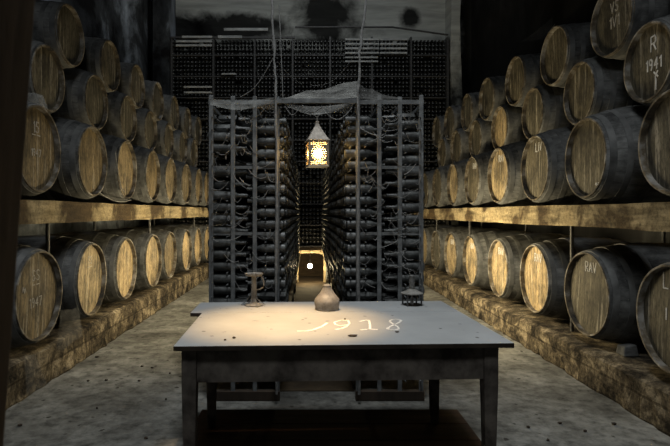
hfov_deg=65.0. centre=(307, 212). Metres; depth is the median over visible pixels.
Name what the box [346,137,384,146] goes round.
wine bottle
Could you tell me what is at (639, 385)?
stone ledge
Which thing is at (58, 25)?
wine barrel
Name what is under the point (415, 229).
wine bottle
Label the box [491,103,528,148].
wine barrel
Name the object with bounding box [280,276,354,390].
walkway
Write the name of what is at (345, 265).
wine bottle
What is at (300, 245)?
shelf
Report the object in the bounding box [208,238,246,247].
wine bottle
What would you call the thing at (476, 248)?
wine barrel
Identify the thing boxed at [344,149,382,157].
wine bottle
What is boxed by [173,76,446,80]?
shelf
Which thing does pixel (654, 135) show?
wine barrel
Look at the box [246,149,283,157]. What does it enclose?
wine bottle
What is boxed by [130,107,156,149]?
wine barrel
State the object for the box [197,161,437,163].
shelf
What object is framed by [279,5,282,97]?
strand
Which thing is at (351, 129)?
wine bottle
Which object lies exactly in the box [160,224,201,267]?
wine barrel
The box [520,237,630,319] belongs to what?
wine barrel
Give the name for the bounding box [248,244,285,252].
wine bottle
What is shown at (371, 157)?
wine bottle
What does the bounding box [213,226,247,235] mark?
wine bottle
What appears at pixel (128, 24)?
wall
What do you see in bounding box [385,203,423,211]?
wine bottle
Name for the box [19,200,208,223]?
timber beam
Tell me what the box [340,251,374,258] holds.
wine bottle
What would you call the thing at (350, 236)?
wine bottle
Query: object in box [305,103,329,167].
lantern
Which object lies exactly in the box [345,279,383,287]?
wine bottle
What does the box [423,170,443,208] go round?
wine barrel
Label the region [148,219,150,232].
post
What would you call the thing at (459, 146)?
wine barrel
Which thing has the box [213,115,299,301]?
bottles
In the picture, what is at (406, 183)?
wine bottle
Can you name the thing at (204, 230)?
wine barrel
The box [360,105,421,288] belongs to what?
cobweb tangle
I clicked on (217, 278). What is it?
wine bottle
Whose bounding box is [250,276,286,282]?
wine bottle
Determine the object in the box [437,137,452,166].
wine barrel
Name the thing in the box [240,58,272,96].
strand
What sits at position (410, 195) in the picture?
wine bottle
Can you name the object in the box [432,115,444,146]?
wine barrel
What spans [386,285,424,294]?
wine bottle
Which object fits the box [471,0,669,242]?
wall
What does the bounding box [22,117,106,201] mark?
wine barrel
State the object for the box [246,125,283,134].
wine bottle
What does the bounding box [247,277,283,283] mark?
wine bottle
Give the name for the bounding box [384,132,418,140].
wine bottle
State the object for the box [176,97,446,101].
shelf
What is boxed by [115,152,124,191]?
hoop
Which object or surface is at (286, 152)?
wine bottle
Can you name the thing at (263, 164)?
wine bottle
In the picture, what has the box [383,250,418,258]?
wine bottle
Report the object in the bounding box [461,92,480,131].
wine barrel
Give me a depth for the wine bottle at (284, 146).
4.33 m
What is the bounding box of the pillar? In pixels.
[153,0,175,224]
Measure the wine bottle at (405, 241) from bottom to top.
0.074 m
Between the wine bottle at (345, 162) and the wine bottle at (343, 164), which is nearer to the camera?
the wine bottle at (345, 162)
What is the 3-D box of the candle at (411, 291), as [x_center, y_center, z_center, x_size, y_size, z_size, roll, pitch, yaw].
[0.731,0.545,3.689,0.158,0.050,0.157,0,0,0]
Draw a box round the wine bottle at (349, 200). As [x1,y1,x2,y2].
[345,196,383,205]
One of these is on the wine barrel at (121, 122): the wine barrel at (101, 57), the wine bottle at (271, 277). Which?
the wine barrel at (101, 57)
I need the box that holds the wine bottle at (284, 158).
[249,151,285,159]
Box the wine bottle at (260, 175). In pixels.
[246,173,283,181]
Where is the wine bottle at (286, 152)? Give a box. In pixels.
[251,152,287,160]
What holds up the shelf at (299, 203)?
attached to the wall rack at (216, 58)
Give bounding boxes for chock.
[616,343,638,356]
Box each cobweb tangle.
[210,102,274,291]
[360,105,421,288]
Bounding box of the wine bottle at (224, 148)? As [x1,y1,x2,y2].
[208,144,246,152]
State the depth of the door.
12.32 m
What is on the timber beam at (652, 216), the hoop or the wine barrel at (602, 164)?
the wine barrel at (602, 164)
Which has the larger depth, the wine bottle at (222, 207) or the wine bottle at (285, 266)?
the wine bottle at (285, 266)
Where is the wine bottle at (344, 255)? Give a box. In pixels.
[343,254,376,262]
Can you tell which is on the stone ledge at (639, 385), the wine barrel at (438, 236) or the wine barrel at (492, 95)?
the wine barrel at (438, 236)
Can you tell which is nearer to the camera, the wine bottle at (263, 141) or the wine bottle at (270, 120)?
the wine bottle at (263, 141)
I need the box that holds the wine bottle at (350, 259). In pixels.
[346,255,384,264]
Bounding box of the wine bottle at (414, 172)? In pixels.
[385,169,423,176]
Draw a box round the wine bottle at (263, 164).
[247,161,284,169]
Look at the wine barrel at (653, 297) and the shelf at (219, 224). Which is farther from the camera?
the shelf at (219, 224)
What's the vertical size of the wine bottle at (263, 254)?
0.075 m
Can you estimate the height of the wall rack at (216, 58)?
5.862 m
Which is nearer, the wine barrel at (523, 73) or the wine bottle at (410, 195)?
the wine bottle at (410, 195)
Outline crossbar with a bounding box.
[277,98,356,103]
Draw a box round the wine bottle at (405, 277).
[385,274,423,282]
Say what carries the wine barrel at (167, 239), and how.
on the stone ledge at (32, 367)
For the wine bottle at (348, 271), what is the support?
on the rack at (379, 394)
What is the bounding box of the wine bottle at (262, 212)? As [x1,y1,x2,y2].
[246,208,284,216]
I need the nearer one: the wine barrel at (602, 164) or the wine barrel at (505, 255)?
the wine barrel at (602, 164)
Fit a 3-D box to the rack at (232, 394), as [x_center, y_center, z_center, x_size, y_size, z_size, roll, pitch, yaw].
[-0.479,0.278,7.695,0.632,2.444,7.070,0,0,0]
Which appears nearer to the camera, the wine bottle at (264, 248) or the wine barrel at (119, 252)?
the wine bottle at (264, 248)
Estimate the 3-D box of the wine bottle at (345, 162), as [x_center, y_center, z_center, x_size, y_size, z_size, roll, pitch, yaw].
[0.459,-0.380,4.347,0.307,0.073,0.075,0,0,-1]
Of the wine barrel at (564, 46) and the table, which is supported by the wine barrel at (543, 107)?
the wine barrel at (564, 46)
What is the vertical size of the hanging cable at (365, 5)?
6.921 m
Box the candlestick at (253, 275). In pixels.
[245,272,264,306]
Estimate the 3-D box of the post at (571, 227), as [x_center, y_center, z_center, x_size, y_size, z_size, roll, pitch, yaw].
[2.665,0.662,5.300,0.034,1.075,0.036,0,0,0]
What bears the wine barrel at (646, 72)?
on the wine barrel at (602, 164)
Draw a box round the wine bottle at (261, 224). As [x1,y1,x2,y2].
[246,220,283,228]
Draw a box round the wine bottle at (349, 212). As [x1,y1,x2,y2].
[345,208,383,216]
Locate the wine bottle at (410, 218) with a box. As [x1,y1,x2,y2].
[384,215,418,223]
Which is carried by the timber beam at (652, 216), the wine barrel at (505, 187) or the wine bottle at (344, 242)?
the wine barrel at (505, 187)
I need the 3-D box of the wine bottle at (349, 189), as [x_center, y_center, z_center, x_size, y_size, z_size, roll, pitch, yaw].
[0.457,-0.189,4.242,0.307,0.074,0.075,0,0,1]
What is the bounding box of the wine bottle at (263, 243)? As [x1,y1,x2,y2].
[250,243,286,250]
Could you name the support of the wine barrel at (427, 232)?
on the stone ledge at (639, 385)
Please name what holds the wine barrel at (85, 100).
on the wine barrel at (125, 154)
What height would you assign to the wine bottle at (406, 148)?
0.075 m
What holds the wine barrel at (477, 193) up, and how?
on the timber beam at (652, 216)
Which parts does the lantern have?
corner post, plate, pierced pane, glass, corner post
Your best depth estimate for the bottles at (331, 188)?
5.92 m
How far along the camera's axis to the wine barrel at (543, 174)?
5.63 m
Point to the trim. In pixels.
(452, 7)
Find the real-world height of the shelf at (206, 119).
0.024 m
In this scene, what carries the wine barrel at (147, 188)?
on the timber beam at (31, 211)
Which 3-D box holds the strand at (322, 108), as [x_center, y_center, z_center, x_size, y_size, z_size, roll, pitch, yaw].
[0.228,-0.774,4.120,0.241,0.096,0.007,0,0,0]
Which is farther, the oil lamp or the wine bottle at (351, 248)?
the wine bottle at (351, 248)
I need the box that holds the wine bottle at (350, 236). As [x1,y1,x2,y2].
[346,232,383,240]
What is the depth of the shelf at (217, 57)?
12.41 m
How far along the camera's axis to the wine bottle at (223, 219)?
4.22 m
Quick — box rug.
[197,409,480,445]
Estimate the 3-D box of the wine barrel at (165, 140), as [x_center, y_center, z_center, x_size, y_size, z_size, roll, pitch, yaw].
[-2.928,-1.265,9.190,1.005,0.828,0.828,0,0,-1]
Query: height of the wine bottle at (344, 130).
0.075 m
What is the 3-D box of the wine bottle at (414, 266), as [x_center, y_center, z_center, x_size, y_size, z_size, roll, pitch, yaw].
[0.787,0.436,4.244,0.307,0.075,0.074,0,0,0]
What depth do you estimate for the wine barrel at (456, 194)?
8.96 m
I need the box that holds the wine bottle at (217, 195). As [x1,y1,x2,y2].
[213,191,247,199]
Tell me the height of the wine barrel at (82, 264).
0.923 m
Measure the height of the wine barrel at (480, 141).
0.819 m
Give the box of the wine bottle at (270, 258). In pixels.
[246,255,284,264]
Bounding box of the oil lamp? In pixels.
[401,268,422,306]
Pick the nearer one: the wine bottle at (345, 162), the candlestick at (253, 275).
the candlestick at (253, 275)
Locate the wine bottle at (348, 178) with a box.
[344,174,376,182]
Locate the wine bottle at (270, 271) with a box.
[247,267,284,275]
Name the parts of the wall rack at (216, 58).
rail, rail, rail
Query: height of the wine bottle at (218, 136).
0.075 m
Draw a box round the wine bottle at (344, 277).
[343,276,376,284]
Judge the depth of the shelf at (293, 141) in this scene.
12.48 m
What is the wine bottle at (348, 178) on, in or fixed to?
on the rack at (379, 394)
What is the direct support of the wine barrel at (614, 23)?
on the wine barrel at (594, 85)
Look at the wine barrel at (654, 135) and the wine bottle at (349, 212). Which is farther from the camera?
the wine bottle at (349, 212)
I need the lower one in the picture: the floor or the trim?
the floor
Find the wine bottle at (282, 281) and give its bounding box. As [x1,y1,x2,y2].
[248,279,285,287]
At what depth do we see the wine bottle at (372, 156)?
4.32 m
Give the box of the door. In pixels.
[299,247,323,275]
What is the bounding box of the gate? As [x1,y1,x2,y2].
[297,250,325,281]
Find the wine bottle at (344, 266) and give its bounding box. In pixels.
[343,266,376,274]
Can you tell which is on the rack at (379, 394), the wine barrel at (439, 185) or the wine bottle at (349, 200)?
the wine bottle at (349, 200)
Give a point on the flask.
(326, 300)
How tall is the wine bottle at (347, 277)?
0.075 m
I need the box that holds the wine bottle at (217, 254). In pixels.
[208,250,246,258]
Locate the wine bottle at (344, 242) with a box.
[343,242,364,250]
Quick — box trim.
[445,0,461,224]
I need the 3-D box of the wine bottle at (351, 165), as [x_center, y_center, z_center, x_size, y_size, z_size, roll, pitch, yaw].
[0.468,-0.380,4.248,0.307,0.075,0.074,0,0,-1]
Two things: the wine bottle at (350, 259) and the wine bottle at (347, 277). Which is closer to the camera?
the wine bottle at (350, 259)
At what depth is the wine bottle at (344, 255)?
4.33 m
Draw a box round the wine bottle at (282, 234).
[247,232,285,240]
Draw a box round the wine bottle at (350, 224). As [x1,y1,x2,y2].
[346,220,384,228]
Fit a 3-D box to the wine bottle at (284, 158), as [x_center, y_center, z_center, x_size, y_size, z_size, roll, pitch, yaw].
[-0.336,-0.475,4.346,0.307,0.074,0.075,0,0,1]
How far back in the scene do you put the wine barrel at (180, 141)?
10.04 m
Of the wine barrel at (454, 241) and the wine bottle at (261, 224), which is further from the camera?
the wine barrel at (454, 241)
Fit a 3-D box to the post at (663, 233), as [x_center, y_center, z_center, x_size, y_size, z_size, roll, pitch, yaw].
[3.590,0.662,5.300,0.034,1.075,0.036,0,0,0]
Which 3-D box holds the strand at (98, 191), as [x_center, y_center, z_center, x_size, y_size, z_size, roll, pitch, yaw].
[-2.219,-0.173,6.075,0.011,0.104,1.052,0,0,0]
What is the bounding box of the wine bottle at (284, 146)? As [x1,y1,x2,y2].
[249,139,285,147]
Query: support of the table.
on the rug
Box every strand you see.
[98,191,131,201]
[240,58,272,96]
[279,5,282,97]
[313,50,357,85]
[322,108,351,119]
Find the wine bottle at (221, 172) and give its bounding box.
[208,169,246,176]
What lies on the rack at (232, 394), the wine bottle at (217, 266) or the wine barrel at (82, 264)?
the wine bottle at (217, 266)
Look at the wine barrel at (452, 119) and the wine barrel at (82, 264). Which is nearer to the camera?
the wine barrel at (82, 264)
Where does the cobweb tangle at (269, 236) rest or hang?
attached to the rack at (232, 394)
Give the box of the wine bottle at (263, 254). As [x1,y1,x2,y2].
[249,254,285,262]
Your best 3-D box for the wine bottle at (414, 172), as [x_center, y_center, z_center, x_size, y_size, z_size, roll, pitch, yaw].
[0.777,-0.328,4.244,0.307,0.074,0.075,0,0,0]
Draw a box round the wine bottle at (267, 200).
[247,196,285,205]
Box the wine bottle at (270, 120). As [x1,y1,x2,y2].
[250,118,285,126]
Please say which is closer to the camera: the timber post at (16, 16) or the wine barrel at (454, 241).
the timber post at (16, 16)
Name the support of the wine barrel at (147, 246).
on the stone ledge at (32, 367)
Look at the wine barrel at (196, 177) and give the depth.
10.60 m
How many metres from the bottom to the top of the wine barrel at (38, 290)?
0.922 m
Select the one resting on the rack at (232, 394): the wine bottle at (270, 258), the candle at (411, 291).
the wine bottle at (270, 258)
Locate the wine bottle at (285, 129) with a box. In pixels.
[249,127,286,136]
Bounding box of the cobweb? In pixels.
[241,292,263,307]
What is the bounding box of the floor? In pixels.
[3,277,669,445]
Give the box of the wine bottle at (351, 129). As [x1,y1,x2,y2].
[346,125,384,134]
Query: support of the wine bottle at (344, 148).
on the rack at (379, 394)
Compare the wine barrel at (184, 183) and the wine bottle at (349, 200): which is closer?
the wine bottle at (349, 200)
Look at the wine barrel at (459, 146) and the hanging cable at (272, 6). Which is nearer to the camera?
the hanging cable at (272, 6)
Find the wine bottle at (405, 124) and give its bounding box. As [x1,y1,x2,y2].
[385,120,423,128]
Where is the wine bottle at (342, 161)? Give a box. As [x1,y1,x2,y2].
[341,155,375,162]
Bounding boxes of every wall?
[18,0,152,235]
[176,0,470,260]
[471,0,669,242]
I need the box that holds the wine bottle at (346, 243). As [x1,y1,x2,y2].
[345,243,376,251]
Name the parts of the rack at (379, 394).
corridor rail, rail, shelf rod, rail, rail, rail, shelf rod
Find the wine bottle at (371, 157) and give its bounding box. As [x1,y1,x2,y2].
[344,157,376,160]
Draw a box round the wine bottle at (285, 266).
[250,265,286,272]
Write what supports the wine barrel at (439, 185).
on the timber beam at (652, 216)
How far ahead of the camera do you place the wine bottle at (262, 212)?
4.21 m
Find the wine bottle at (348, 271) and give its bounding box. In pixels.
[344,267,382,276]
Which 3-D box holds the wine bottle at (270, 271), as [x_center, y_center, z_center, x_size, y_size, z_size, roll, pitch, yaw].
[-0.339,0.479,4.243,0.307,0.075,0.074,0,0,-1]
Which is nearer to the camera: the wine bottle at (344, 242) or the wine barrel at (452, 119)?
the wine bottle at (344, 242)
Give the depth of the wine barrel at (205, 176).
11.62 m
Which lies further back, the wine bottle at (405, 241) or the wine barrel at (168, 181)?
the wine barrel at (168, 181)
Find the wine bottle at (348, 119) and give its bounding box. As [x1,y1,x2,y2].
[344,116,376,124]
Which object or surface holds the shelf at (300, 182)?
attached to the wall rack at (216, 58)
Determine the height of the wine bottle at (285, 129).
0.075 m
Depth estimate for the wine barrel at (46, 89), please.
4.97 m
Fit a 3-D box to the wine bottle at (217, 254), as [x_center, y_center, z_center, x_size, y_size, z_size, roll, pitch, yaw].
[-0.651,0.341,4.244,0.307,0.075,0.074,0,0,1]
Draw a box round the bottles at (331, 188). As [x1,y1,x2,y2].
[322,131,376,301]
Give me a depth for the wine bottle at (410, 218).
4.22 m
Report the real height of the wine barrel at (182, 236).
0.923 m
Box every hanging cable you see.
[271,0,278,394]
[356,0,366,394]
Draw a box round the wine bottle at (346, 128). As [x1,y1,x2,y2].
[346,128,382,136]
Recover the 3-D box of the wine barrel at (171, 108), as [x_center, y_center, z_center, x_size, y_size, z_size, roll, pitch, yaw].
[-2.952,-1.835,9.693,1.005,0.704,0.704,0,0,-1]
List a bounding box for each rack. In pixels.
[171,26,448,247]
[208,95,299,400]
[323,95,423,400]
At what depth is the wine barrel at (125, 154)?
6.40 m
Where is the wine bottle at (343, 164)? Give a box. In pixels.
[342,164,376,172]
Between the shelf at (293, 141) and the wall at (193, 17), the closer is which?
the shelf at (293, 141)
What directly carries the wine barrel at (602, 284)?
on the stone ledge at (639, 385)
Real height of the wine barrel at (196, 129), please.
0.704 m
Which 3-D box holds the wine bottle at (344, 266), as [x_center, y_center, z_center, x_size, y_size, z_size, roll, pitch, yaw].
[0.449,0.479,4.346,0.307,0.074,0.075,0,0,0]
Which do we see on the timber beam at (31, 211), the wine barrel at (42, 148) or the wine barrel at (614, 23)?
the wine barrel at (42, 148)
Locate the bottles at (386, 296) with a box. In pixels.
[382,113,423,300]
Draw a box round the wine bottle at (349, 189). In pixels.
[345,185,383,193]
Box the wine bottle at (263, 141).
[246,137,283,146]
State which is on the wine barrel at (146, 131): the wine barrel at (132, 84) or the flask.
the wine barrel at (132, 84)
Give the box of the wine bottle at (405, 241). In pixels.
[384,238,418,247]
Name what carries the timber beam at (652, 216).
on the post at (571, 227)
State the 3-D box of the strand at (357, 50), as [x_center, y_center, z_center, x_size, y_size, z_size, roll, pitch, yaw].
[0.205,-1.175,4.335,0.004,0.203,0.572,0,0,-41]
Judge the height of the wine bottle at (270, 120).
0.073 m
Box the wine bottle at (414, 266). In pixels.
[386,262,424,270]
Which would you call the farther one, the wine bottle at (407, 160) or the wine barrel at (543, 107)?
the wine barrel at (543, 107)
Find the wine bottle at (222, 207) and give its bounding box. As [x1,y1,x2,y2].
[208,203,245,211]
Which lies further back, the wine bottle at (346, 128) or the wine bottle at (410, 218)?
the wine bottle at (346, 128)
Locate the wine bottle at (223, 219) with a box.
[213,215,247,223]
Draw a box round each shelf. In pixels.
[173,55,446,60]
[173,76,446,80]
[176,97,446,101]
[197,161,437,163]
[200,118,434,121]
[201,140,432,142]
[203,224,435,225]
[299,203,321,204]
[299,245,322,246]
[300,182,321,183]
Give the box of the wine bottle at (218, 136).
[207,132,245,140]
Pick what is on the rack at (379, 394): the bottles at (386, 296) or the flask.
the bottles at (386, 296)
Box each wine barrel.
[10,244,62,347]
[18,235,106,323]
[21,101,60,199]
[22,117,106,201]
[28,39,64,113]
[32,0,84,68]
[50,68,107,129]
[50,232,136,304]
[74,37,120,92]
[81,133,136,203]
[88,229,161,291]
[99,91,136,141]
[115,145,160,204]
[116,62,144,108]
[118,227,176,280]
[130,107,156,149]
[141,225,191,273]
[142,80,163,120]
[144,153,176,205]
[153,119,173,157]
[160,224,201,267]
[162,94,178,130]
[162,160,191,205]
[171,129,186,162]
[173,223,208,262]
[178,106,190,138]
[179,165,201,206]
[185,138,197,166]
[190,116,201,144]
[193,170,208,206]
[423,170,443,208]
[423,225,460,265]
[431,226,479,271]
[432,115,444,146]
[432,164,458,208]
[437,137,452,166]
[444,105,461,139]
[444,228,500,279]
[447,159,479,207]
[450,128,470,162]
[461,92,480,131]
[463,230,532,289]
[464,150,505,207]
[469,118,494,156]
[479,76,507,120]
[488,140,544,206]
[488,233,574,302]
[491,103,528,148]
[505,53,544,106]
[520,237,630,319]
[521,126,595,205]
[522,83,573,138]
[540,22,596,87]
[563,55,641,125]
[564,242,669,345]
[565,105,669,203]
[590,0,669,59]
[623,15,669,106]
[636,262,669,373]
[638,89,669,195]
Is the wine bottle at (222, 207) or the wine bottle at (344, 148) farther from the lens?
the wine bottle at (344, 148)
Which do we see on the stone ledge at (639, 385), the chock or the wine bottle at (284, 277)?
the chock
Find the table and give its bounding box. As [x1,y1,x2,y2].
[173,301,513,445]
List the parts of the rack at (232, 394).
rail, rail, rail, shelf rod, rail, rail, corridor rail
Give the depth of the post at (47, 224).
4.95 m
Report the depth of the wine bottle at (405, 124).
4.22 m
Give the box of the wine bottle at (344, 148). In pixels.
[343,141,376,149]
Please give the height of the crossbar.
0.035 m
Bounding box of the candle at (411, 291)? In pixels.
[401,288,422,294]
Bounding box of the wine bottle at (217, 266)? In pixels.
[213,262,247,270]
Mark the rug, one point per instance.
(234, 427)
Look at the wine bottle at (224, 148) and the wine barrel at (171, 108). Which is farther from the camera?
the wine barrel at (171, 108)
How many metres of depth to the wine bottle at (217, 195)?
4.22 m
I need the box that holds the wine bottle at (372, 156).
[344,156,376,159]
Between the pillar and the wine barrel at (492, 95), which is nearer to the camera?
the wine barrel at (492, 95)
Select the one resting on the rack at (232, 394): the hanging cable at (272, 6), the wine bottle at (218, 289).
the wine bottle at (218, 289)
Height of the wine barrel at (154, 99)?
0.703 m
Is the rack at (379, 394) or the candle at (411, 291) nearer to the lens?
the candle at (411, 291)
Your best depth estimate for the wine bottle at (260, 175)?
4.22 m
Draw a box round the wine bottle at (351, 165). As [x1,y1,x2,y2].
[347,161,384,169]
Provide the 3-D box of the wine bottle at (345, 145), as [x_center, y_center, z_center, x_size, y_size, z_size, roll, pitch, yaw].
[0.455,-0.571,4.342,0.307,0.075,0.073,0,0,1]
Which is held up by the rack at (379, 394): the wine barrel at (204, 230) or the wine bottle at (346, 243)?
the wine bottle at (346, 243)
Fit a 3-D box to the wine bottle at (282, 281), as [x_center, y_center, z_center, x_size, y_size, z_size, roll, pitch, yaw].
[-0.333,0.575,4.245,0.307,0.074,0.074,0,0,0]
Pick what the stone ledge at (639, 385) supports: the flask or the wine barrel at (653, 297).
the wine barrel at (653, 297)
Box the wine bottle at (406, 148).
[386,144,424,152]
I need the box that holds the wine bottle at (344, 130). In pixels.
[342,129,376,137]
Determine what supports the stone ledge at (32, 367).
on the floor
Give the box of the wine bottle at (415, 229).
[384,226,418,235]
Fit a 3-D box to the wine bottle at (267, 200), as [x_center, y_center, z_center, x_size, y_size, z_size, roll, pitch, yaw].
[-0.335,-0.093,4.241,0.307,0.075,0.074,0,0,-1]
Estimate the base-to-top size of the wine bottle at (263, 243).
0.074 m
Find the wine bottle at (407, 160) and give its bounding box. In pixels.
[385,156,423,164]
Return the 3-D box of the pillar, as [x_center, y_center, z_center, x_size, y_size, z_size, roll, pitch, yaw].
[-3.430,-2.000,12.550,0.380,7.000,0.600,0,0,0]
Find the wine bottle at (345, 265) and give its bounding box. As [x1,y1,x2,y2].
[345,265,376,268]
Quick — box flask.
[314,284,339,311]
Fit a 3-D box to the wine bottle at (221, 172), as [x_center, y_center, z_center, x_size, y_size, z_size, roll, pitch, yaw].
[-0.646,-0.328,4.247,0.307,0.075,0.074,0,0,-1]
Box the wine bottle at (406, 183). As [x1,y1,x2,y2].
[385,179,418,187]
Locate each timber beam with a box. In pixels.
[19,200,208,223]
[414,202,669,231]
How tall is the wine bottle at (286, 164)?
0.075 m
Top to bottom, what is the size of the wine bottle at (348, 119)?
0.075 m
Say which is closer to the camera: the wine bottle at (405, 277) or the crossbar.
the crossbar
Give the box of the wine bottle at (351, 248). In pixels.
[347,244,384,252]
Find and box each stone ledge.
[6,263,208,409]
[423,265,669,436]
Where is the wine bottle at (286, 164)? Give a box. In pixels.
[252,163,287,171]
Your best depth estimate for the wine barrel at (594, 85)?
5.04 m
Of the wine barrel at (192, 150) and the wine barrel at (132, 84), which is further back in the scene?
the wine barrel at (192, 150)
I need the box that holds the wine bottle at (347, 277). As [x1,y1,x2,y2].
[346,277,382,281]
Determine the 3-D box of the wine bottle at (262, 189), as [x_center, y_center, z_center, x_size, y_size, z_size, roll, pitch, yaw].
[-0.338,-0.189,4.243,0.307,0.073,0.075,0,0,-1]
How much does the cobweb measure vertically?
0.108 m
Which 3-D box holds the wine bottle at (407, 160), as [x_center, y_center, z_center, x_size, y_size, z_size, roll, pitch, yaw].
[0.779,-0.423,4.242,0.307,0.073,0.075,0,0,-1]
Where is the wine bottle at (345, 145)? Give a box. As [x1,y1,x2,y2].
[344,139,376,147]
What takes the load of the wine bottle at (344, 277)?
on the rack at (379, 394)
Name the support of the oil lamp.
on the table
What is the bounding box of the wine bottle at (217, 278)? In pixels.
[213,274,247,282]
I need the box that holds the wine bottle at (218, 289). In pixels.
[213,285,246,294]
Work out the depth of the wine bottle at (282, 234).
4.22 m
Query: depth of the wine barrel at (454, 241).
9.06 m
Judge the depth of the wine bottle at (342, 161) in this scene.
4.63 m
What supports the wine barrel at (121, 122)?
on the wine barrel at (147, 188)
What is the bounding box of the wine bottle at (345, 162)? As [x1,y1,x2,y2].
[345,162,368,170]
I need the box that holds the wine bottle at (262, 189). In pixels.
[247,185,284,193]
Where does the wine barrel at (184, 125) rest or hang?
on the wine barrel at (180, 141)
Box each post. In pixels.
[0,0,34,445]
[46,223,49,335]
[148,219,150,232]
[570,226,573,331]
[662,232,665,242]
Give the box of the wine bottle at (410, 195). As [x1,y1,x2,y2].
[386,191,424,199]

